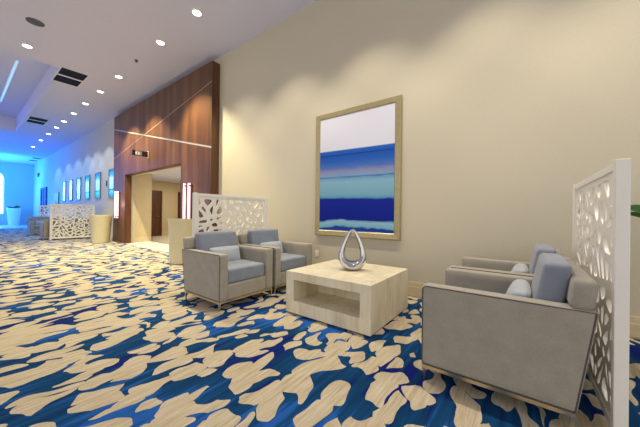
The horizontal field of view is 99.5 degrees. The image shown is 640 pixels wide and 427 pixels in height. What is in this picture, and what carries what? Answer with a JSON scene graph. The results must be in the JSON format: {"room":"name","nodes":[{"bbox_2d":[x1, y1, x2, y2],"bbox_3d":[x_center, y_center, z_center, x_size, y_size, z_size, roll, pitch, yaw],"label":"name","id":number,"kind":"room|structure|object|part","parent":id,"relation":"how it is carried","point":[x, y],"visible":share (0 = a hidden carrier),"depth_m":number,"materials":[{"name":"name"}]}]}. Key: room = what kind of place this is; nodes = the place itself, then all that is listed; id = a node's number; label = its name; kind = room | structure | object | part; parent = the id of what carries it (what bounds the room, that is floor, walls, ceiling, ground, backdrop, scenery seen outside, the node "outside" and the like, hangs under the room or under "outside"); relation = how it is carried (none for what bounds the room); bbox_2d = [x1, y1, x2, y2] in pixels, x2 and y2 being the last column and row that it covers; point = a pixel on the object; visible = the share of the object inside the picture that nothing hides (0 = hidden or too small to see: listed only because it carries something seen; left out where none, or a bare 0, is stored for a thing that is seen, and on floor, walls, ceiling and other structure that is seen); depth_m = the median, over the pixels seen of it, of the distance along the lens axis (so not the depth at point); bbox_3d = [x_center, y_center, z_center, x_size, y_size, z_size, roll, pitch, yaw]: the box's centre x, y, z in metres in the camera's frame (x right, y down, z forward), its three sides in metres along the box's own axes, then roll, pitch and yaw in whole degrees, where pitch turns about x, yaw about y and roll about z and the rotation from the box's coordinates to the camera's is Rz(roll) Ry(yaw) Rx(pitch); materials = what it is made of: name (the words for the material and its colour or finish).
{"room":"hotel lobby","nodes":[
{"label":"hotel lobby","id":0,"kind":"room"},
{"bbox_2d":[0,162,32,224],"bbox_3d":[-28.480,-1.696,19.663,0.200,5.237,10.550,1,0,37],"label":"wall","id":1,"kind":"structure","parent":0,"point":[18,189],"depth_m":23.18,"materials":[{"name":"paint"}]},
{"bbox_2d":[0,173,4,213],"bbox_3d":[-26.800,-1.778,21.935,0.105,3.650,1.620,1,0,37],"label":"window","id":2,"kind":"structure","parent":1,"relation":"in","point":[2,180],"depth_m":22.48,"materials":[{"name":"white glass"}]},
{"bbox_2d":[134,174,180,236],"bbox_3d":[-4.636,-0.211,12.451,7.900,2.780,5.950,1,0,37],"label":"wall","id":3,"kind":"structure","parent":0,"point":[144,185],"depth_m":11.20,"materials":[{"name":"paint"}]},
{"bbox_2d":[131,231,167,242],"bbox_3d":[-8.107,1.039,12.494,1.702,0.200,3.985,1,0,-12],"label":"baseboard","id":4,"kind":"structure","parent":3,"relation":"attached to","point":[149,238],"depth_m":11.00,"materials":[{"name":"paint"}]},
{"bbox_2d":[151,190,161,235],"bbox_3d":[-8.400,-0.012,13.583,0.110,2.300,0.900,1,0,37],"label":"door","id":5,"kind":"structure","parent":3,"relation":"in","point":[156,218],"depth_m":13.75,"materials":[{"name":"brown wood"}]},
{"bbox_2d":[177,192,180,218],"bbox_3d":[-7.380,0.004,14.956,0.110,2.300,0.900,1,0,37],"label":"door","id":6,"kind":"structure","parent":3,"relation":"in","point":[179,193],"depth_m":14.63,"materials":[{"name":"brown wood"}]},
{"bbox_2d":[0,0,317,164],"bbox_3d":[-12.738,-4.545,8.117,39.200,0.763,10.750,1,0,37],"label":"ceiling","id":7,"kind":"structure","parent":0,"point":[101,40],"depth_m":6.81,"materials":[{"name":"paint"}]},
{"bbox_2d":[0,60,19,101],"bbox_3d":[-11.642,-4.803,10.091,5.400,0.010,0.100,1,0,37],"label":"recessed light","id":8,"kind":"object","parent":7,"relation":"in","point":[15,64],"visible":1,"depth_m":9.70,"materials":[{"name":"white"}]},
{"bbox_2d":[20,43,33,48],"bbox_3d":[-7.175,-4.098,6.638,0.236,0.010,0.236,1,0,37],"label":"recessed light","id":9,"kind":"object","parent":7,"relation":"in","point":[21,44],"visible":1,"depth_m":6.64,"materials":[{"name":"white"}]},
{"bbox_2d":[25,17,44,26],"bbox_3d":[-6.086,-4.086,5.791,0.292,0.012,0.292,1,0,37],"label":"ceiling speaker","id":10,"kind":"object","parent":7,"relation":"attached to","point":[33,21],"visible":1,"depth_m":5.79,"materials":[{"name":"grey"}]},
{"bbox_2d":[25,116,48,124],"bbox_3d":[-12.640,-4.146,12.109,1.260,0.012,0.620,1,0,37],"label":"ceiling vent","id":11,"kind":"object","parent":7,"relation":"in","point":[31,119],"visible":1,"depth_m":12.07,"materials":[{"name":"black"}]},
{"bbox_2d":[51,66,89,86],"bbox_3d":[-7.537,-4.097,8.171,1.290,0.012,0.630,1,0,37],"label":"ceiling vent","id":12,"kind":"object","parent":7,"relation":"in","point":[64,75],"visible":1,"depth_m":8.14,"materials":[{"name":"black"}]},
{"bbox_2d":[155,39,165,45],"bbox_3d":[-3.795,-4.059,6.442,0.236,0.010,0.236,1,0,37],"label":"recessed light","id":13,"kind":"object","parent":7,"relation":"in","point":[159,42],"visible":1,"depth_m":6.43,"materials":[{"name":"white"}]},
{"bbox_2d":[190,8,202,16],"bbox_3d":[-2.486,-4.046,5.470,0.236,0.010,0.236,1,0,37],"label":"recessed light","id":14,"kind":"object","parent":7,"relation":"in","point":[196,12],"visible":1,"depth_m":5.45,"materials":[{"name":"white"}]},
{"bbox_2d":[149,168,180,183],"bbox_3d":[-4.619,-1.651,12.455,7.900,0.100,5.950,1,0,37],"label":"ceiling","id":15,"kind":"structure","parent":0,"point":[172,175],"depth_m":11.87,"materials":[{"name":"paint"}]},
{"bbox_2d":[0,225,639,426],"bbox_3d":[-11.008,1.150,10.351,39.000,0.100,16.500,1,0,37],"label":"floor","id":16,"kind":"structure","parent":0,"point":[108,334],"depth_m":2.20,"materials":[{"name":"carpet"}]},
{"bbox_2d":[6,205,20,224],"bbox_3d":[-25.327,0.146,22.421,0.847,1.640,0.847,1,0,-9],"label":"planter","id":17,"kind":"object","parent":16,"relation":"on","point":[13,213],"visible":0.93,"depth_m":22.19,"materials":[{"name":"white ceramic"}]},
{"bbox_2d":[28,216,48,234],"bbox_3d":[-14.056,0.611,13.681,0.930,0.925,0.882,1,0,37],"label":"armchair","id":18,"kind":"object","parent":16,"relation":"on","point":[34,222],"visible":0.47,"depth_m":13.42,"materials":[{"name":"beige fabric"}]},
{"bbox_3d":[-14.280,0.670,13.377,0.927,0.580,0.125,1,0,37],"label":"arm","id":19,"kind":"part","parent":18,"relation":"part of","materials":[{"name":"beige fabric"}]},
{"bbox_2d":[32,216,48,224],"bbox_3d":[-14.269,0.371,13.842,0.207,0.450,0.622,1,0,37],"label":"cushion","id":20,"kind":"object","parent":18,"relation":"on","point":[35,218],"depth_m":13.75,"materials":[{"name":"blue fabric"}]},
{"bbox_2d":[39,218,71,239],"bbox_3d":[-11.435,0.636,11.733,0.930,0.925,0.882,1,0,37],"label":"armchair","id":21,"kind":"object","parent":16,"relation":"on","point":[44,230],"visible":0.52,"depth_m":11.35,"materials":[{"name":"beige fabric"}]},
{"bbox_3d":[-11.663,0.695,11.431,0.927,0.580,0.125,1,0,37],"label":"arm","id":22,"kind":"part","parent":21,"relation":"part of","materials":[{"name":"beige fabric"}]},
{"bbox_3d":[-11.146,0.701,11.517,0.160,0.580,0.630,1,0,37],"label":"panel","id":23,"kind":"part","parent":21,"relation":"part of","materials":[{"name":"beige fabric"}]},
{"bbox_2d":[38,205,75,218],"bbox_3d":[-14.058,0.323,14.534,0.260,1.504,1.495,1,0,37],"label":"screen","id":24,"kind":"object","parent":16,"relation":"on","point":[40,206],"visible":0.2,"depth_m":14.23,"materials":[{"name":"white paint"}]},
{"bbox_2d":[49,204,94,239],"bbox_3d":[-10.704,0.355,11.754,0.260,1.504,1.495,1,0,37],"label":"screen","id":25,"kind":"object","parent":16,"relation":"on","point":[64,206],"visible":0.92,"depth_m":11.64,"materials":[{"name":"white paint"}]},
{"bbox_3d":[-11.123,0.343,11.190,0.055,1.492,0.055,1,0,37],"label":"post","id":26,"kind":"part","parent":25,"relation":"part of","materials":[{"name":"white paint"}]},
{"bbox_3d":[-10.713,1.040,11.752,0.040,0.043,1.350,1,0,37],"label":"rail","id":27,"kind":"part","parent":25,"relation":"part of","materials":[{"name":"white paint"}]},
{"bbox_3d":[-10.696,-0.369,11.756,0.040,0.042,1.350,1,0,37],"label":"rail","id":28,"kind":"part","parent":25,"relation":"part of","materials":[{"name":"white paint"}]},
{"bbox_2d":[72,218,89,238],"bbox_3d":[-10.898,0.644,12.455,0.930,0.925,0.882,1,0,37],"label":"armchair","id":29,"kind":"object","parent":16,"relation":"on","point":[76,219],"visible":0.3,"depth_m":12.06,"materials":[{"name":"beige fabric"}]},
{"bbox_3d":[-10.609,0.709,12.240,0.160,0.580,0.630,1,0,37],"label":"panel","id":30,"kind":"part","parent":29,"relation":"part of","materials":[{"name":"beige fabric"}]},
{"bbox_2d":[88,215,112,242],"bbox_3d":[-8.544,0.594,10.556,0.740,1.070,0.740,1,0,37],"label":"planter","id":31,"kind":"object","parent":16,"relation":"on","point":[100,225],"visible":0.98,"depth_m":10.31,"materials":[{"name":"beige plastic"}]},
{"bbox_2d":[167,219,191,264],"bbox_3d":[-3.289,0.654,6.512,0.670,1.050,0.670,1,0,37],"label":"planter","id":32,"kind":"object","parent":16,"relation":"on","point":[178,229],"visible":0.64,"depth_m":6.22,"materials":[{"name":"beige plastic"}]},
{"bbox_2d":[182,231,272,311],"bbox_3d":[-1.323,0.732,3.906,0.930,0.925,0.882,1,0,37],"label":"armchair","id":33,"kind":"object","parent":16,"relation":"on","point":[219,270],"visible":1,"depth_m":3.69,"materials":[{"name":"beige fabric"}]},
{"bbox_3d":[-1.548,0.791,3.602,0.927,0.580,0.125,1,0,37],"label":"arm","id":34,"kind":"part","parent":33,"relation":"part of","materials":[{"name":"beige fabric"}]},
{"bbox_2d":[195,231,236,250],"bbox_3d":[-1.537,0.493,4.068,0.207,0.450,0.622,1,0,37],"label":"cushion","id":35,"kind":"object","parent":33,"relation":"on","point":[205,241],"depth_m":3.97,"materials":[{"name":"grey fabric"}]},
{"bbox_2d":[209,246,240,260],"bbox_3d":[-1.392,0.604,3.983,0.169,0.236,0.470,1,0,37],"label":"lumbar pillow","id":36,"kind":"object","parent":33,"relation":"on","point":[233,252],"depth_m":3.98,"materials":[{"name":"grey fabric"}]},
{"bbox_3d":[-1.294,1.097,3.880,0.825,0.024,0.872,1,0,37],"label":"frame","id":37,"kind":"part","parent":33,"relation":"part of","materials":[{"name":"beige wood"}]},
{"bbox_2d":[228,259,263,283],"bbox_3d":[-1.252,0.801,3.853,0.702,0.222,0.622,1,0,37],"label":"seat cushion","id":38,"kind":"object","parent":33,"relation":"on","point":[240,271],"depth_m":3.69,"materials":[{"name":"grey fabric"}]},
{"bbox_3d":[-1.005,0.993,3.667,0.090,0.190,0.630,1,0,37],"label":"rail","id":39,"kind":"part","parent":33,"relation":"part of","materials":[{"name":"beige fabric"}]},
{"bbox_3d":[-1.098,0.798,4.208,0.927,0.580,0.125,1,0,37],"label":"arm","id":40,"kind":"part","parent":33,"relation":"part of","materials":[{"name":"beige fabric"}]},
{"bbox_2d":[192,192,267,235],"bbox_3d":[-1.477,0.443,4.657,0.260,1.504,1.495,1,0,37],"label":"screen","id":41,"kind":"object","parent":16,"relation":"on","point":[196,197],"visible":0.48,"depth_m":4.53,"materials":[{"name":"white paint"}]},
{"bbox_3d":[-1.896,0.431,4.093,0.055,1.492,0.055,1,0,37],"label":"post","id":42,"kind":"part","parent":41,"relation":"part of","materials":[{"name":"white paint"}]},
{"bbox_3d":[-1.468,-0.281,4.659,0.040,0.042,1.350,1,0,37],"label":"rail","id":43,"kind":"part","parent":41,"relation":"part of","materials":[{"name":"white paint"}]},
{"bbox_3d":[-1.058,0.443,5.220,0.055,1.492,0.055,1,0,37],"label":"post","id":44,"kind":"part","parent":41,"relation":"part of","materials":[{"name":"white paint"}]},
{"bbox_2d":[238,229,311,293],"bbox_3d":[-0.773,0.741,4.647,0.930,0.925,0.882,1,0,37],"label":"armchair","id":45,"kind":"object","parent":16,"relation":"on","point":[287,255],"visible":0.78,"depth_m":4.58,"materials":[{"name":"beige fabric"}]},
{"bbox_3d":[-0.997,0.800,4.343,0.927,0.580,0.125,1,0,37],"label":"arm","id":46,"kind":"part","parent":45,"relation":"part of","materials":[{"name":"beige fabric"}]},
{"bbox_2d":[247,229,278,244],"bbox_3d":[-0.986,0.501,4.808,0.207,0.450,0.622,1,0,37],"label":"cushion","id":47,"kind":"object","parent":45,"relation":"on","point":[257,236],"depth_m":4.69,"materials":[{"name":"grey fabric"}]},
{"bbox_2d":[260,241,282,252],"bbox_3d":[-0.841,0.613,4.724,0.169,0.236,0.470,1,0,37],"label":"lumbar pillow","id":48,"kind":"object","parent":45,"relation":"on","point":[265,243],"depth_m":4.72,"materials":[{"name":"grey fabric"}]},
{"bbox_3d":[-0.455,1.001,4.408,0.090,0.190,0.630,1,0,37],"label":"rail","id":49,"kind":"part","parent":45,"relation":"part of","materials":[{"name":"beige fabric"}]},
{"bbox_2d":[281,253,304,271],"bbox_3d":[-0.701,0.809,4.593,0.702,0.222,0.622,1,0,37],"label":"seat cushion","id":50,"kind":"object","parent":45,"relation":"on","point":[289,261],"depth_m":4.42,"materials":[{"name":"grey fabric"}]},
{"bbox_3d":[-0.547,0.807,4.949,0.927,0.580,0.125,1,0,37],"label":"arm","id":51,"kind":"part","parent":45,"relation":"part of","materials":[{"name":"beige fabric"}]},
{"bbox_2d":[286,259,407,336],"bbox_3d":[0.362,0.960,3.408,1.130,0.507,1.080,1,0,37],"label":"coffee table","id":52,"kind":"object","parent":16,"relation":"on","point":[364,300],"visible":0.99,"depth_m":3.08,"materials":[{"name":"beige wood"}]},
{"bbox_3d":[0.333,0.924,3.368,0.890,0.247,0.020,1,0,37],"label":"panel","id":53,"kind":"part","parent":52,"relation":"part of","materials":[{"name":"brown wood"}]},
{"bbox_2d":[338,229,366,270],"bbox_3d":[0.408,0.449,3.405,0.357,0.513,0.237,1,0,9],"label":"ring sculpture","id":54,"kind":"object","parent":52,"relation":"on","point":[355,265],"visible":1,"depth_m":3.36,"materials":[{"name":"silver metal"}]},
{"bbox_2d":[421,253,598,426],"bbox_3d":[1.380,0.759,2.071,0.930,0.925,0.882,1,0,37],"label":"armchair","id":55,"kind":"object","parent":16,"relation":"on","point":[524,338],"visible":1,"depth_m":1.68,"materials":[{"name":"beige fabric"}]},
{"bbox_3d":[0.767,1.171,1.994,0.024,0.086,0.024,1,0,37],"label":"leg","id":56,"kind":"part","parent":55,"relation":"part of","materials":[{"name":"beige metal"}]},
{"bbox_3d":[1.603,0.825,2.375,0.927,0.580,0.125,1,0,37],"label":"arm","id":57,"kind":"part","parent":55,"relation":"part of","materials":[{"name":"beige fabric"}]},
{"bbox_3d":[1.342,1.123,2.095,0.825,0.024,0.872,1,0,37],"label":"frame","id":58,"kind":"part","parent":55,"relation":"part of","materials":[{"name":"beige wood"}]},
{"bbox_2d":[506,279,531,297],"bbox_3d":[1.451,0.632,1.994,0.169,0.236,0.470,1,0,37],"label":"lumbar pillow","id":59,"kind":"object","parent":55,"relation":"on","point":[519,287],"depth_m":1.90,"materials":[{"name":"fabric"}]},
{"bbox_2d":[531,253,572,302],"bbox_3d":[1.599,0.523,1.911,0.207,0.450,0.622,1,0,37],"label":"cushion","id":60,"kind":"object","parent":55,"relation":"on","point":[552,277],"depth_m":1.67,"materials":[{"name":"grey fabric"}]},
{"bbox_3d":[1.410,1.177,1.516,0.024,0.086,0.024,1,0,37],"label":"leg","id":61,"kind":"part","parent":55,"relation":"part of","materials":[{"name":"beige wood"}]},
{"bbox_2d":[450,244,572,276],"bbox_3d":[1.925,0.767,2.803,0.930,0.925,0.882,1,0,37],"label":"armchair","id":62,"kind":"object","parent":16,"relation":"on","point":[470,263],"visible":0.23,"depth_m":2.72,"materials":[{"name":"beige fabric"}]},
{"bbox_3d":[1.698,0.826,2.501,0.927,0.580,0.125,1,0,37],"label":"arm","id":63,"kind":"part","parent":62,"relation":"part of","materials":[{"name":"beige fabric"}]},
{"bbox_3d":[2.148,0.833,3.107,0.927,0.580,0.125,1,0,37],"label":"arm","id":64,"kind":"part","parent":62,"relation":"part of","materials":[{"name":"beige fabric"}]},
{"bbox_2d":[511,263,528,273],"bbox_3d":[1.996,0.640,2.727,0.169,0.236,0.470,1,0,37],"label":"lumbar pillow","id":65,"kind":"object","parent":62,"relation":"on","point":[521,268],"depth_m":2.63,"materials":[{"name":"fabric"}]},
{"bbox_2d":[528,244,556,273],"bbox_3d":[2.144,0.532,2.643,0.207,0.450,0.622,1,0,37],"label":"cushion","id":66,"kind":"object","parent":62,"relation":"on","point":[538,249],"depth_m":2.46,"materials":[{"name":"grey fabric"}]},
{"bbox_2d":[572,158,630,426],"bbox_3d":[1.986,0.476,1.976,0.260,1.504,1.495,1,0,37],"label":"screen","id":67,"kind":"object","parent":16,"relation":"on","point":[594,231],"visible":0.74,"depth_m":1.55,"materials":[{"name":"white paint"}]},
{"bbox_3d":[2.405,0.476,2.540,0.055,1.492,0.055,1,0,37],"label":"post","id":68,"kind":"part","parent":67,"relation":"part of","materials":[{"name":"white paint"}]},
{"bbox_3d":[1.994,-0.248,1.978,0.040,0.042,1.350,1,0,37],"label":"rail","id":69,"kind":"part","parent":67,"relation":"part of","materials":[{"name":"white paint"}]},
{"bbox_3d":[1.986,0.457,1.976,0.020,1.373,1.354,1,0,37],"label":"pierced panel","id":70,"kind":"part","parent":67,"relation":"part of","materials":[{"name":"white paint"}]},
{"bbox_3d":[1.978,1.162,1.975,0.040,0.043,1.350,1,0,37],"label":"rail","id":71,"kind":"part","parent":67,"relation":"part of","materials":[{"name":"white paint"}]},
{"bbox_3d":[1.567,0.464,1.413,0.055,1.492,0.055,1,0,37],"label":"post","id":72,"kind":"part","parent":67,"relation":"part of","materials":[{"name":"white paint"}]},
{"bbox_2d":[630,205,639,217],"bbox_3d":[2.871,0.539,1.927,1.128,1.399,1.148,1,0,37],"label":"potted plant","id":73,"kind":"object","parent":16,"relation":"on","point":[636,208],"visible":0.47,"depth_m":1.99,"materials":[{"name":"green plant"}]},
{"bbox_2d":[33,0,639,316],"bbox_3d":[-9.626,-1.498,12.343,39.200,5.237,0.200,1,0,37],"label":"wall","id":74,"kind":"structure","parent":0,"point":[508,106],"depth_m":3.78,"materials":[{"name":"paint"}]},
{"bbox_2d":[40,187,46,215],"bbox_3d":[-21.127,-0.490,20.687,2.100,3.000,0.109,1,0,37],"label":"door","id":75,"kind":"structure","parent":74,"relation":"in","point":[43,191],"depth_m":20.65,"materials":[{"name":"blue glass"}]},
{"bbox_2d":[54,192,58,211],"bbox_3d":[-17.621,-0.181,18.115,1.300,2.450,0.049,1,0,37],"label":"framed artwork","id":76,"kind":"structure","parent":74,"relation":"in","point":[56,195],"depth_m":18.04,"materials":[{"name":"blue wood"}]},
{"bbox_2d":[62,181,65,200],"bbox_3d":[-15.962,-1.386,16.895,0.800,1.230,0.049,1,0,37],"label":"framed artwork","id":77,"kind":"object","parent":74,"relation":"attached to","point":[63,182],"visible":1,"depth_m":16.83,"materials":[{"name":"blue"}]},
{"bbox_2d":[68,179,72,200],"bbox_3d":[-14.638,-1.373,15.911,0.800,1.230,0.049,1,0,37],"label":"framed artwork","id":78,"kind":"object","parent":74,"relation":"attached to","point":[70,194],"visible":1,"depth_m":15.92,"materials":[{"name":"blue"}]},
{"bbox_2d":[76,177,80,199],"bbox_3d":[-13.257,-1.360,14.885,0.800,1.230,0.049,1,0,37],"label":"framed artwork","id":79,"kind":"object","parent":74,"relation":"attached to","point":[78,180],"visible":1,"depth_m":14.89,"materials":[{"name":"blue"}]},
{"bbox_2d":[84,175,90,198],"bbox_3d":[-11.933,-1.347,13.900,0.800,1.230,0.049,1,0,37],"label":"framed artwork","id":80,"kind":"object","parent":74,"relation":"attached to","point":[87,177],"visible":1,"depth_m":13.88,"materials":[{"name":"blue"}]},
{"bbox_2d":[94,172,100,198],"bbox_3d":[-10.561,-1.334,12.880,0.800,1.230,0.049,1,0,37],"label":"framed artwork","id":81,"kind":"object","parent":74,"relation":"attached to","point":[98,174],"visible":1,"depth_m":12.84,"materials":[{"name":"blue"}]},
{"bbox_2d":[108,168,113,197],"bbox_3d":[-9.020,-1.319,11.735,0.720,1.230,0.049,1,0,37],"label":"framed artwork","id":82,"kind":"object","parent":74,"relation":"attached to","point":[110,171],"visible":0.63,"depth_m":11.81,"materials":[{"name":"blue"}]},
{"bbox_2d":[112,60,219,243],"bbox_3d":[-5.521,-1.365,9.020,7.084,5.050,0.230,1,0,37],"label":"wood wall panel","id":83,"kind":"object","parent":74,"relation":"attached to","point":[178,125],"visible":0.78,"depth_m":7.97,"materials":[{"name":"brown wood"}]},
{"bbox_2d":[114,191,119,217],"bbox_3d":[-7.983,-0.345,10.645,0.340,1.040,0.102,1,0,37],"label":"wall sconce","id":84,"kind":"object","parent":83,"relation":"attached to","point":[116,194],"visible":1,"depth_m":10.57,"materials":[{"name":"white glass"}]},
{"bbox_2d":[132,149,148,157],"bbox_3d":[-5.895,-1.970,8.890,0.060,0.220,0.460,1,0,37],"label":"restroom sign","id":85,"kind":"object","parent":83,"relation":"attached to","point":[134,152],"visible":1,"depth_m":8.88,"materials":[{"name":"black plastic"}]},
{"bbox_2d":[183,183,191,218],"bbox_3d":[-3.633,-0.303,7.412,0.340,1.040,0.102,1,0,37],"label":"wall sconce","id":86,"kind":"object","parent":83,"relation":"attached to","point":[187,188],"visible":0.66,"depth_m":7.36,"materials":[{"name":"white glass"}]},
{"bbox_2d":[315,94,401,240],"bbox_3d":[0.574,-0.704,4.595,1.628,2.215,0.050,1,0,37],"label":"framed painting","id":87,"kind":"object","parent":74,"relation":"attached to","point":[359,148],"visible":0.95,"depth_m":4.51,"materials":[{"name":"paint"}]},
{"bbox_2d":[408,281,639,339],"bbox_3d":[1.678,1.122,3.765,10.782,0.215,0.034,1,0,37],"label":"baseboard","id":88,"kind":"structure","parent":74,"relation":"attached to","point":[414,288],"depth_m":2.70,"materials":[{"name":"paint"}]}
]}

